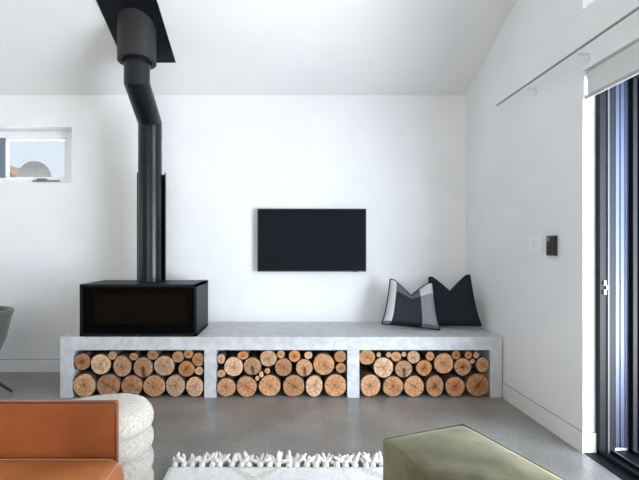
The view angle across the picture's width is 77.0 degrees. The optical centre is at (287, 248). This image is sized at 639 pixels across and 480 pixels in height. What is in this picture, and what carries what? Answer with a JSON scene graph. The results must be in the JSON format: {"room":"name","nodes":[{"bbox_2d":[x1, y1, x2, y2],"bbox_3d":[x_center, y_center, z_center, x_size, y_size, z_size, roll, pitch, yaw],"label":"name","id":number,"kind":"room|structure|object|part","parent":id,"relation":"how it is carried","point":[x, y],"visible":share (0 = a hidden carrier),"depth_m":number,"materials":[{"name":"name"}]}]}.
{"room":"living room","nodes":[
{"label":"living room","id":0,"kind":"room"},
{"bbox_2d":[0,95,465,366],"bbox_3d":[-2.318,-0.146,3.655,8.364,2.453,0.280,0,0,0],"label":"wall","id":1,"kind":"structure","parent":0,"point":[400,159],"depth_m":3.52,"materials":[{"name":"white paint"}]},
{"bbox_2d":[0,359,59,371],"bbox_3d":[-3.930,1.024,3.512,4.540,0.112,0.010,0,0,0],"label":"baseboard","id":2,"kind":"structure","parent":1,"relation":"attached to","point":[6,365],"depth_m":3.51,"materials":[{"name":"white paint"}]},
{"bbox_2d":[0,131,71,182],"bbox_3d":[-2.676,-0.826,3.652,1.548,0.492,0.084,0,0,0],"label":"window","id":3,"kind":"structure","parent":1,"relation":"in","point":[5,136],"depth_m":3.63,"materials":[{"name":"white"}]},
{"bbox_3d":[-2.688,-0.828,3.665,1.323,0.364,0.038,0,0,0],"label":"sash","id":4,"kind":"part","parent":3,"relation":"part of","materials":[{"name":"white"}]},
{"bbox_2d":[257,209,365,271],"bbox_3d":[0.206,-0.075,3.486,0.942,0.549,0.056,0,0,0],"label":"television","id":5,"kind":"object","parent":1,"relation":"attached to","point":[288,240],"visible":1,"depth_m":3.46,"materials":[{"name":"black plastic"}]},
{"bbox_2d":[0,0,515,94],"bbox_3d":[-2.218,-2.193,0.207,8.564,1.949,7.215,0,0,0],"label":"ceiling","id":6,"kind":"structure","parent":0,"point":[48,47],"depth_m":3.05,"materials":[{"name":"paint"}]},
{"bbox_2d":[96,0,175,62],"bbox_3d":[-1.104,-1.658,2.829,0.414,0.338,0.739,0,0,0],"label":"ceiling plate","id":7,"kind":"object","parent":6,"relation":"attached to","point":[110,9],"visible":0.44,"depth_m":2.85,"materials":[{"name":"black paint"}]},
{"bbox_2d":[0,372,621,479],"bbox_3d":[-2.318,1.180,0.207,8.364,0.200,7.215,0,0,0],"label":"floor","id":8,"kind":"structure","parent":0,"point":[256,424],"depth_m":2.48,"materials":[{"name":"concrete"}]},
{"bbox_2d":[0,306,13,391],"bbox_3d":[-2.415,0.770,3.000,0.599,0.612,0.600,0,0,-43],"label":"tub chair","id":9,"kind":"object","parent":8,"relation":"on","point":[6,312],"visible":1,"depth_m":3.03,"materials":[{"name":"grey fabric"}]},
{"bbox_3d":[-2.238,0.967,3.000,0.346,0.218,0.028,0,0,0],"label":"leg","id":10,"kind":"part","parent":9,"relation":"part of","materials":[{"name":"black plastic"}]},
{"bbox_2d":[0,393,153,479],"bbox_3d":[-1.142,0.730,0.957,1.316,0.700,1.214,0,0,0],"label":"sofa","id":11,"kind":"object","parent":8,"relation":"on","point":[106,436],"visible":1,"depth_m":1.25,"materials":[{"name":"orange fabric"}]},
{"bbox_3d":[-1.044,0.630,1.264,1.012,0.300,0.028,0,0,0],"label":"arm panel","id":12,"kind":"part","parent":11,"relation":"part of","materials":[{"name":"orange leather"}]},
{"bbox_2d":[0,460,123,479],"bbox_3d":[-0.999,0.718,0.849,1.003,0.175,0.798,0,0,0],"label":"seat cushion","id":13,"kind":"object","parent":11,"relation":"on","point":[9,469],"depth_m":1.16,"materials":[{"name":"orange leather"}]},
{"bbox_3d":[-1.089,0.790,1.420,1.210,0.505,0.288,0,0,0],"label":"boucle arm","id":14,"kind":"part","parent":11,"relation":"part of"},
{"bbox_2d":[73,368,105,396],"bbox_3d":[-1.482,0.993,3.124,0.169,0.174,0.436,0,0,0],"label":"log","id":15,"kind":"object","parent":8,"relation":"on","point":[85,384],"visible":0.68,"depth_m":2.91,"materials":[{"name":"brown wood"}]},
{"bbox_2d":[74,350,103,369],"bbox_3d":[-1.505,0.824,3.132,0.124,0.124,0.424,0,0,0],"label":"log","id":16,"kind":"object","parent":15,"relation":"on","point":[82,361],"visible":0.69,"depth_m":2.92,"materials":[{"name":"brown wood"}]},
{"bbox_2d":[97,369,133,394],"bbox_3d":[-1.307,0.994,3.092,0.174,0.166,0.370,0,0,0],"label":"log","id":17,"kind":"object","parent":8,"relation":"on","point":[110,382],"visible":0.67,"depth_m":2.91,"materials":[{"name":"brown wood"}]},
{"bbox_2d":[91,350,114,374],"bbox_3d":[-1.366,0.841,3.148,0.148,0.152,0.463,0,0,0],"label":"log","id":18,"kind":"object","parent":17,"relation":"on","point":[101,363],"visible":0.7,"depth_m":2.92,"materials":[{"name":"brown wood"}]},
{"bbox_2d":[121,371,150,394],"bbox_3d":[-1.138,0.999,3.093,0.160,0.162,0.367,0,0,0],"label":"log","id":19,"kind":"object","parent":8,"relation":"on","point":[132,383],"visible":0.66,"depth_m":2.91,"materials":[{"name":"brown wood"}]},
{"bbox_2d":[113,350,135,376],"bbox_3d":[-1.209,0.853,3.109,0.134,0.156,0.395,0,0,0],"label":"log","id":20,"kind":"object","parent":19,"relation":"on","point":[123,365],"visible":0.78,"depth_m":2.91,"materials":[{"name":"brown wood"}]},
{"bbox_2d":[108,350,126,359],"bbox_3d":[-1.281,0.777,3.137,0.065,0.063,0.444,0,0,0],"label":"log","id":21,"kind":"object","parent":20,"relation":"on","point":[114,354],"visible":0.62,"depth_m":2.92,"materials":[{"name":"brown wood"}]},
{"bbox_2d":[143,366,178,396],"bbox_3d":[-0.975,0.997,3.109,0.165,0.160,0.404,0,0,0],"label":"log","id":22,"kind":"object","parent":8,"relation":"on","point":[154,385],"visible":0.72,"depth_m":2.91,"materials":[{"name":"brown wood"}]},
{"bbox_2d":[133,350,166,376],"bbox_3d":[-1.057,0.863,3.139,0.143,0.149,0.452,0,0,0],"label":"log","id":23,"kind":"object","parent":22,"relation":"on","point":[143,366],"visible":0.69,"depth_m":2.91,"materials":[{"name":"brown wood"}]},
{"bbox_2d":[129,350,148,359],"bbox_3d":[-1.130,0.788,3.131,0.064,0.056,0.410,0,0,0],"label":"log","id":24,"kind":"object","parent":23,"relation":"on","point":[135,355],"visible":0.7,"depth_m":2.94,"materials":[{"name":"brown wood"}]},
{"bbox_2d":[147,350,165,359],"bbox_3d":[-0.989,0.773,3.122,0.079,0.073,0.409,0,0,0],"label":"log","id":25,"kind":"object","parent":23,"relation":"on","point":[152,354],"visible":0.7,"depth_m":2.92,"materials":[{"name":"brown wood"}]},
{"bbox_2d":[154,350,185,375],"bbox_3d":[-0.907,0.854,3.124,0.153,0.148,0.406,0,0,0],"label":"log","id":26,"kind":"object","parent":22,"relation":"on","point":[164,365],"visible":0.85,"depth_m":2.92,"materials":[{"name":"brown wood"}]},
{"bbox_2d":[166,368,191,396],"bbox_3d":[-0.821,0.997,3.098,0.142,0.163,0.376,0,0,0],"label":"log","id":27,"kind":"object","parent":8,"relation":"on","point":[176,383],"visible":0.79,"depth_m":2.91,"materials":[{"name":"brown wood"}]},
{"bbox_2d":[186,372,203,396],"bbox_3d":[-0.681,1.004,3.139,0.129,0.147,0.450,0,0,0],"label":"log","id":28,"kind":"object","parent":8,"relation":"on","point":[194,385],"visible":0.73,"depth_m":2.91,"materials":[{"name":"brown wood"}]},
{"bbox_2d":[178,356,196,376],"bbox_3d":[-0.742,0.875,3.145,0.122,0.118,0.454,0,0,0],"label":"log","id":29,"kind":"object","parent":28,"relation":"on","point":[186,368],"visible":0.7,"depth_m":2.92,"materials":[{"name":"brown wood"}]},
{"bbox_2d":[172,350,185,362],"bbox_3d":[-0.805,0.788,3.118,0.086,0.085,0.396,0,0,0],"label":"log","id":30,"kind":"object","parent":29,"relation":"on","point":[178,355],"visible":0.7,"depth_m":2.92,"materials":[{"name":"brown wood"}]},
{"bbox_2d":[184,350,196,357],"bbox_3d":[-0.728,0.769,3.127,0.068,0.064,0.406,0,0,0],"label":"log","id":31,"kind":"object","parent":29,"relation":"on","point":[188,353],"visible":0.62,"depth_m":2.92,"materials":[{"name":"brown wood"}]},
{"bbox_2d":[195,363,203,374],"bbox_3d":[-0.648,0.891,3.126,0.066,0.063,0.412,0,0,0],"label":"log","id":32,"kind":"object","parent":28,"relation":"on","point":[199,370],"visible":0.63,"depth_m":2.92,"materials":[{"name":"brown wood"}]},
{"bbox_2d":[192,350,203,366],"bbox_3d":[-0.655,0.807,3.137,0.091,0.103,0.442,0,0,0],"label":"log","id":33,"kind":"object","parent":32,"relation":"on","point":[198,357],"visible":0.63,"depth_m":2.92,"materials":[{"name":"brown wood"}]},
{"bbox_2d":[217,373,239,395],"bbox_3d":[-0.451,1.009,3.118,0.142,0.136,0.410,0,0,0],"label":"log","id":34,"kind":"object","parent":8,"relation":"on","point":[226,386],"visible":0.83,"depth_m":2.91,"materials":[{"name":"brown wood"}]},
{"bbox_2d":[217,356,227,377],"bbox_3d":[-0.489,0.912,3.118,0.064,0.059,0.387,0,0,0],"label":"log","id":35,"kind":"object","parent":34,"relation":"on","point":[221,372],"visible":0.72,"depth_m":2.92,"materials":[{"name":"brown wood"}]},
{"bbox_2d":[217,350,230,363],"bbox_3d":[-0.491,0.805,3.123,0.061,0.075,0.391,0,0,0],"label":"log","id":36,"kind":"object","parent":35,"relation":"on","point":[223,354],"visible":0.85,"depth_m":2.93,"materials":[{"name":"brown wood"}]},
{"bbox_2d":[224,350,244,375],"bbox_3d":[-0.399,0.861,3.141,0.143,0.145,0.432,0,0,0],"label":"log","id":37,"kind":"object","parent":34,"relation":"on","point":[233,366],"visible":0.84,"depth_m":2.92,"materials":[{"name":"brown wood"}]},
{"bbox_2d":[237,350,250,359],"bbox_3d":[-0.330,0.777,3.151,0.083,0.062,0.464,0,0,0],"label":"log","id":38,"kind":"object","parent":37,"relation":"on","point":[242,354],"visible":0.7,"depth_m":2.92,"materials":[{"name":"brown wood"}]},
{"bbox_2d":[236,368,258,396],"bbox_3d":[-0.301,1.002,3.136,0.151,0.154,0.455,0,0,0],"label":"log","id":39,"kind":"object","parent":8,"relation":"on","point":[246,385],"visible":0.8,"depth_m":2.91,"materials":[{"name":"brown wood"}]},
{"bbox_2d":[244,350,261,374],"bbox_3d":[-0.260,0.856,3.135,0.131,0.133,0.430,0,0,0],"label":"log","id":40,"kind":"object","parent":39,"relation":"on","point":[252,364],"visible":0.78,"depth_m":2.92,"materials":[{"name":"brown wood"}]},
{"bbox_2d":[258,364,280,396],"bbox_3d":[-0.135,0.997,3.136,0.164,0.161,0.444,0,0,0],"label":"log","id":41,"kind":"object","parent":8,"relation":"on","point":[269,385],"visible":0.75,"depth_m":2.91,"materials":[{"name":"brown wood"}]},
{"bbox_2d":[259,364,264,377],"bbox_3d":[-0.194,0.913,3.121,0.032,0.047,0.423,0,0,0],"label":"log","id":42,"kind":"object","parent":41,"relation":"on","point":[261,373],"visible":0.71,"depth_m":2.92,"materials":[{"name":"brown wood"}]},
{"bbox_2d":[265,366,270,373],"bbox_3d":[-0.151,0.893,3.154,0.042,0.042,0.449,0,0,0],"label":"log","id":43,"kind":"object","parent":41,"relation":"on","point":[267,368],"visible":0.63,"depth_m":2.93,"materials":[{"name":"brown wood"}]},
{"bbox_2d":[260,350,276,365],"bbox_3d":[-0.143,0.798,3.135,0.124,0.118,0.442,0,0,0],"label":"log","id":44,"kind":"object","parent":43,"relation":"on","point":[267,357],"visible":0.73,"depth_m":2.91,"materials":[{"name":"brown wood"}]},
{"bbox_2d":[163,450,382,479],"bbox_3d":[0.227,1.045,1.094,1.613,0.069,1.889,0,0,0],"label":"rug","id":45,"kind":"object","parent":8,"relation":"on","point":[215,471],"visible":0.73,"depth_m":1.92,"materials":[{"name":"white fabric"}]},
{"bbox_2d":[382,424,564,479],"bbox_3d":[0.586,0.844,1.098,0.452,0.411,0.759,0,0,-20],"label":"ottoman","id":46,"kind":"object","parent":45,"relation":"on","point":[454,452],"visible":1,"depth_m":1.25,"materials":[{"name":"green fabric"}]},
{"bbox_2d":[60,322,501,397],"bbox_3d":[-0.050,0.860,3.209,3.208,0.441,0.608,0,0,0],"label":"concrete bench","id":47,"kind":"object","parent":8,"relation":"on","point":[350,337],"visible":0.64,"depth_m":2.90,"materials":[{"name":"grey concrete"}]},
{"bbox_2d":[80,280,207,335],"bbox_3d":[-1.091,0.449,3.116,0.852,0.381,0.417,0,0,0],"label":"wood stove","id":48,"kind":"object","parent":47,"relation":"on","point":[107,307],"visible":0.99,"depth_m":2.93,"materials":[{"name":"black metal"}]},
{"bbox_3d":[-1.077,0.437,2.933,0.692,0.218,0.006,0,0,0],"label":"glass","id":49,"kind":"part","parent":48,"relation":"part of","materials":[{"name":"black glass"}]},
{"bbox_2d":[117,8,165,281],"bbox_3d":[-1.100,-0.711,3.057,0.269,1.938,0.554,0,0,0],"label":"flue pipe","id":50,"kind":"object","parent":48,"relation":"on","point":[136,31],"visible":1,"depth_m":3.10,"materials":[{"name":"black metal"}]},
{"bbox_2d":[381,279,440,329],"bbox_3d":[0.972,0.441,3.205,0.463,0.394,0.160,0,0,4],"label":"striped cushion","id":51,"kind":"object","parent":47,"relation":"on","point":[417,309],"visible":1,"depth_m":3.16,"materials":[{"name":"grey fabric"}]},
{"bbox_2d":[428,275,481,325],"bbox_3d":[1.339,0.423,3.248,0.432,0.432,0.163,0,0,29],"label":"plain cushion","id":52,"kind":"object","parent":47,"relation":"on","point":[456,306],"visible":0.73,"depth_m":3.20,"materials":[{"name":"black fabric"}]},
{"bbox_2d":[283,362,303,396],"bbox_3d":[0.041,0.997,3.125,0.159,0.160,0.432,0,0,0],"label":"log","id":53,"kind":"object","parent":8,"relation":"on","point":[293,383],"visible":0.77,"depth_m":2.91,"materials":[{"name":"brown wood"}]},
{"bbox_2d":[275,350,291,375],"bbox_3d":[-0.034,0.864,3.154,0.125,0.133,0.463,0,0,0],"label":"log","id":54,"kind":"object","parent":53,"relation":"on","point":[283,366],"visible":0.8,"depth_m":2.92,"materials":[{"name":"brown wood"}]},
{"bbox_2d":[277,350,284,357],"bbox_3d":[-0.052,0.769,3.130,0.059,0.060,0.424,0,0,0],"label":"log","id":55,"kind":"object","parent":54,"relation":"on","point":[280,353],"visible":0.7,"depth_m":2.92,"materials":[{"name":"brown wood"}]},
{"bbox_2d":[295,350,312,376],"bbox_3d":[0.119,0.868,3.135,0.125,0.131,0.436,0,0,0],"label":"log","id":56,"kind":"object","parent":53,"relation":"on","point":[304,367],"visible":0.76,"depth_m":2.92,"materials":[{"name":"brown wood"}]},
{"bbox_2d":[288,350,299,361],"bbox_3d":[0.048,0.784,3.147,0.089,0.088,0.441,0,0,0],"label":"log","id":57,"kind":"object","parent":56,"relation":"on","point":[294,355],"visible":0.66,"depth_m":2.93,"materials":[{"name":"brown wood"}]},
{"bbox_2d":[304,350,312,358],"bbox_3d":[0.150,0.779,3.139,0.061,0.056,0.423,0,0,0],"label":"log","id":58,"kind":"object","parent":56,"relation":"on","point":[307,353],"visible":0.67,"depth_m":2.93,"materials":[{"name":"brown wood"}]},
{"bbox_2d":[304,360,322,396],"bbox_3d":[0.190,0.999,3.109,0.126,0.160,0.395,0,0,0],"label":"log","id":59,"kind":"object","parent":8,"relation":"on","point":[313,381],"visible":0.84,"depth_m":2.91,"materials":[{"name":"brown wood"}]},
{"bbox_2d":[321,366,346,396],"bbox_3d":[0.346,0.994,3.142,0.163,0.166,0.460,0,0,0],"label":"log","id":60,"kind":"object","parent":8,"relation":"on","point":[334,382],"visible":0.77,"depth_m":2.91,"materials":[{"name":"brown wood"}]},
{"bbox_2d":[312,350,334,374],"bbox_3d":[0.261,0.840,3.112,0.157,0.159,0.407,0,0,0],"label":"log","id":61,"kind":"object","parent":60,"relation":"on","point":[322,360],"visible":0.84,"depth_m":2.91,"materials":[{"name":"brown wood"}]},
{"bbox_2d":[330,351,345,372],"bbox_3d":[0.387,0.870,3.132,0.079,0.074,0.419,0,0,0],"label":"log","id":62,"kind":"object","parent":60,"relation":"on","point":[340,367],"visible":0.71,"depth_m":2.92,"materials":[{"name":"brown wood"}]},
{"bbox_2d":[331,350,345,361],"bbox_3d":[0.380,0.784,3.132,0.089,0.088,0.436,0,0,0],"label":"log","id":63,"kind":"object","parent":62,"relation":"on","point":[339,355],"visible":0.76,"depth_m":2.92,"materials":[{"name":"brown wood"}]},
{"bbox_2d":[359,361,380,396],"bbox_3d":[0.602,0.995,3.103,0.150,0.164,0.379,0,0,0],"label":"log","id":64,"kind":"object","parent":8,"relation":"on","point":[369,383],"visible":0.83,"depth_m":2.91,"materials":[{"name":"brown wood"}]},
{"bbox_2d":[372,369,403,396],"bbox_3d":[0.767,1.002,3.111,0.152,0.152,0.398,0,0,0],"label":"log","id":65,"kind":"object","parent":8,"relation":"on","point":[392,385],"visible":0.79,"depth_m":2.91,"materials":[{"name":"brown wood"}]},
{"bbox_2d":[369,350,392,377],"bbox_3d":[0.697,0.865,3.138,0.146,0.151,0.446,0,0,0],"label":"log","id":66,"kind":"object","parent":65,"relation":"on","point":[382,366],"visible":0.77,"depth_m":2.92,"materials":[{"name":"brown wood"}]},
{"bbox_2d":[359,350,374,364],"bbox_3d":[0.581,0.793,3.147,0.120,0.114,0.431,0,0,0],"label":"log","id":67,"kind":"object","parent":66,"relation":"on","point":[366,357],"visible":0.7,"depth_m":2.93,"materials":[{"name":"brown wood"}]},
{"bbox_2d":[372,350,380,356],"bbox_3d":[0.663,0.772,3.138,0.034,0.038,0.441,0,0,0],"label":"log","id":68,"kind":"object","parent":66,"relation":"on","point":[377,353],"visible":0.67,"depth_m":2.92,"materials":[{"name":"brown wood"}]},
{"bbox_2d":[381,350,390,357],"bbox_3d":[0.733,0.771,3.107,0.040,0.041,0.395,0,0,0],"label":"log","id":69,"kind":"object","parent":66,"relation":"on","point":[387,353],"visible":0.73,"depth_m":2.91,"materials":[{"name":"brown wood"}]},
{"bbox_2d":[389,355,411,377],"bbox_3d":[0.845,0.877,3.109,0.130,0.125,0.380,0,0,0],"label":"log","id":70,"kind":"object","parent":65,"relation":"on","point":[402,368],"visible":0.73,"depth_m":2.92,"materials":[{"name":"brown wood"}]},
{"bbox_2d":[388,350,400,360],"bbox_3d":[0.791,0.788,3.143,0.078,0.072,0.434,0,0,0],"label":"log","id":71,"kind":"object","parent":70,"relation":"on","point":[395,355],"visible":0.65,"depth_m":2.93,"materials":[{"name":"brown wood"}]},
{"bbox_2d":[397,350,405,356],"bbox_3d":[0.849,0.772,3.131,0.035,0.037,0.403,0,0,0],"label":"log","id":72,"kind":"object","parent":70,"relation":"on","point":[401,352],"visible":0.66,"depth_m":2.94,"materials":[{"name":"brown wood"}]},
{"bbox_2d":[403,350,419,362],"bbox_3d":[0.915,0.789,3.115,0.094,0.093,0.401,0,0,0],"label":"log","id":73,"kind":"object","parent":70,"relation":"on","point":[412,356],"visible":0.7,"depth_m":2.92,"materials":[{"name":"brown wood"}]},
{"bbox_2d":[396,370,423,396],"bbox_3d":[0.918,1.000,3.142,0.149,0.157,0.460,0,0,0],"label":"log","id":74,"kind":"object","parent":8,"relation":"on","point":[413,384],"visible":0.64,"depth_m":2.91,"materials":[{"name":"brown wood"}]},
{"bbox_2d":[405,354,431,375],"bbox_3d":[0.994,0.871,3.129,0.117,0.118,0.411,0,0,0],"label":"log","id":75,"kind":"object","parent":74,"relation":"on","point":[423,367],"visible":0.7,"depth_m":2.92,"materials":[{"name":"brown wood"}]},
{"bbox_2d":[416,350,433,360],"bbox_3d":[1.039,0.783,3.106,0.064,0.068,0.367,0,0,0],"label":"log","id":76,"kind":"object","parent":75,"relation":"on","point":[427,354],"visible":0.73,"depth_m":2.93,"materials":[{"name":"brown wood"}]},
{"bbox_2d":[412,368,443,396],"bbox_3d":[1.068,0.998,3.119,0.130,0.160,0.422,0,0,0],"label":"log","id":77,"kind":"object","parent":8,"relation":"on","point":[433,383],"visible":0.64,"depth_m":2.91,"materials":[{"name":"brown wood"}]},
{"bbox_2d":[415,350,452,373],"bbox_3d":[1.138,0.837,3.154,0.144,0.152,0.464,0,0,0],"label":"log","id":78,"kind":"object","parent":77,"relation":"on","point":[442,362],"visible":0.66,"depth_m":2.92,"materials":[{"name":"brown wood"}]},
{"bbox_2d":[431,367,464,396],"bbox_3d":[1.217,1.004,3.118,0.145,0.148,0.414,0,0,0],"label":"log","id":79,"kind":"object","parent":8,"relation":"on","point":[454,386],"visible":0.74,"depth_m":2.91,"materials":[{"name":"brown wood"}]},
{"bbox_2d":[452,355,470,375],"bbox_3d":[1.278,0.862,3.153,0.130,0.131,0.460,0,0,0],"label":"log","id":80,"kind":"object","parent":79,"relation":"on","point":[461,366],"visible":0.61,"depth_m":2.92,"materials":[{"name":"brown wood"}]},
{"bbox_2d":[443,350,459,358],"bbox_3d":[1.228,0.774,3.133,0.064,0.067,0.431,0,0,0],"label":"log","id":81,"kind":"object","parent":80,"relation":"on","point":[454,354],"visible":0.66,"depth_m":2.92,"materials":[{"name":"brown wood"}]},
{"bbox_2d":[457,350,471,358],"bbox_3d":[1.314,0.773,3.110,0.054,0.056,0.396,0,0,0],"label":"log","id":82,"kind":"object","parent":80,"relation":"on","point":[467,354],"visible":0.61,"depth_m":2.92,"materials":[{"name":"brown wood"}]},
{"bbox_3d":[1.353,0.822,3.160,0.036,0.038,0.458,0,0,0],"label":"log","id":83,"kind":"object","parent":80,"relation":"on","visible":0},
{"bbox_2d":[468,350,478,357],"bbox_3d":[1.372,0.774,3.106,0.045,0.048,0.383,0,0,0],"label":"log","id":84,"kind":"object","parent":83,"relation":"on","point":[475,354],"visible":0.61,"depth_m":2.92,"materials":[{"name":"brown wood"}]},
{"bbox_2d":[451,367,488,396],"bbox_3d":[1.380,0.992,3.121,0.172,0.172,0.428,0,0,0],"label":"log","id":85,"kind":"object","parent":8,"relation":"on","point":[476,383],"visible":0.7,"depth_m":2.91,"materials":[{"name":"brown wood"}]},
{"bbox_2d":[471,355,488,371],"bbox_3d":[1.418,0.843,3.098,0.096,0.111,0.374,0,0,0],"label":"log","id":86,"kind":"object","parent":85,"relation":"on","point":[481,364],"visible":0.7,"depth_m":2.91,"materials":[{"name":"brown wood"}]},
{"bbox_2d":[466,0,638,449],"bbox_3d":[1.714,-0.904,0.207,0.300,3.967,6.615,0,0,0],"label":"wall","id":87,"kind":"structure","parent":0,"point":[530,158],"depth_m":2.46,"materials":[{"name":"white paint"}]},
{"bbox_2d":[529,236,541,251],"bbox_3d":[1.558,-0.031,2.522,0.012,0.098,0.130,0,0,0],"label":"light switch","id":88,"kind":"object","parent":87,"relation":"attached to","point":[535,242],"visible":1,"depth_m":2.52,"materials":[{"name":"white plastic"}]},
{"bbox_2d":[503,383,596,452],"bbox_3d":[1.593,1.025,2.506,0.074,0.110,0.787,0,0,0],"label":"baseboard","id":89,"kind":"structure","parent":87,"relation":"attached to","point":[584,442],"depth_m":2.34,"materials":[{"name":"white paint"}]},
{"bbox_2d":[546,236,556,255],"bbox_3d":[1.550,-0.019,2.352,0.028,0.117,0.068,0,0,0],"label":"handset","id":90,"kind":"object","parent":87,"relation":"attached to","point":[551,241],"visible":1,"depth_m":2.33,"materials":[{"name":"black plastic"}]},
{"bbox_2d":[496,6,638,105],"bbox_3d":[1.532,-1.007,1.093,0.066,0.064,3.586,0,0,0],"label":"track","id":91,"kind":"object","parent":87,"relation":"attached to","point":[586,53],"visible":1,"depth_m":2.09,"materials":[{"name":"grey metal"}]},
{"bbox_2d":[584,74,638,479],"bbox_3d":[1.712,0.068,0.686,0.295,2.024,2.872,0,0,0],"label":"door","id":92,"kind":"structure","parent":87,"relation":"in","point":[616,107],"depth_m":2.09,"materials":[{"name":"black metal"}]},
{"bbox_3d":[1.712,1.067,0.685,0.295,0.026,2.871,0,0,0],"label":"sill","id":93,"kind":"part","parent":92,"relation":"part of","materials":[{"name":"black metal"}]},
{"bbox_2d":[585,42,638,98],"bbox_3d":[1.604,-0.865,0.694,0.068,0.147,2.847,0,0,0],"label":"roller blind","id":94,"kind":"object","parent":87,"relation":"attached to","point":[624,65],"visible":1,"depth_m":1.94,"materials":[{"name":"fabric"}]},
{"label":"outside","id":95,"kind":"structure","parent":0,"visible":0},
{"bbox_2d":[9,165,19,176],"bbox_3d":[-10.095,-0.843,16.100,7.600,3.905,6.200,0,0,0],"label":"house","id":96,"kind":"structure","parent":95,"point":[13,171],"depth_m":13.00,"materials":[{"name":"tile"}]},
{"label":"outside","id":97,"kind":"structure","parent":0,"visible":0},
{"bbox_2d":[17,161,50,176],"bbox_3d":[-6.985,-0.654,11.010,0.688,3.531,0.662,0,0,44],"label":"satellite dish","id":98,"kind":"object","parent":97,"point":[32,168],"visible":0.32,"depth_m":11.05,"materials":[{"name":"grey metal"}]}
]}

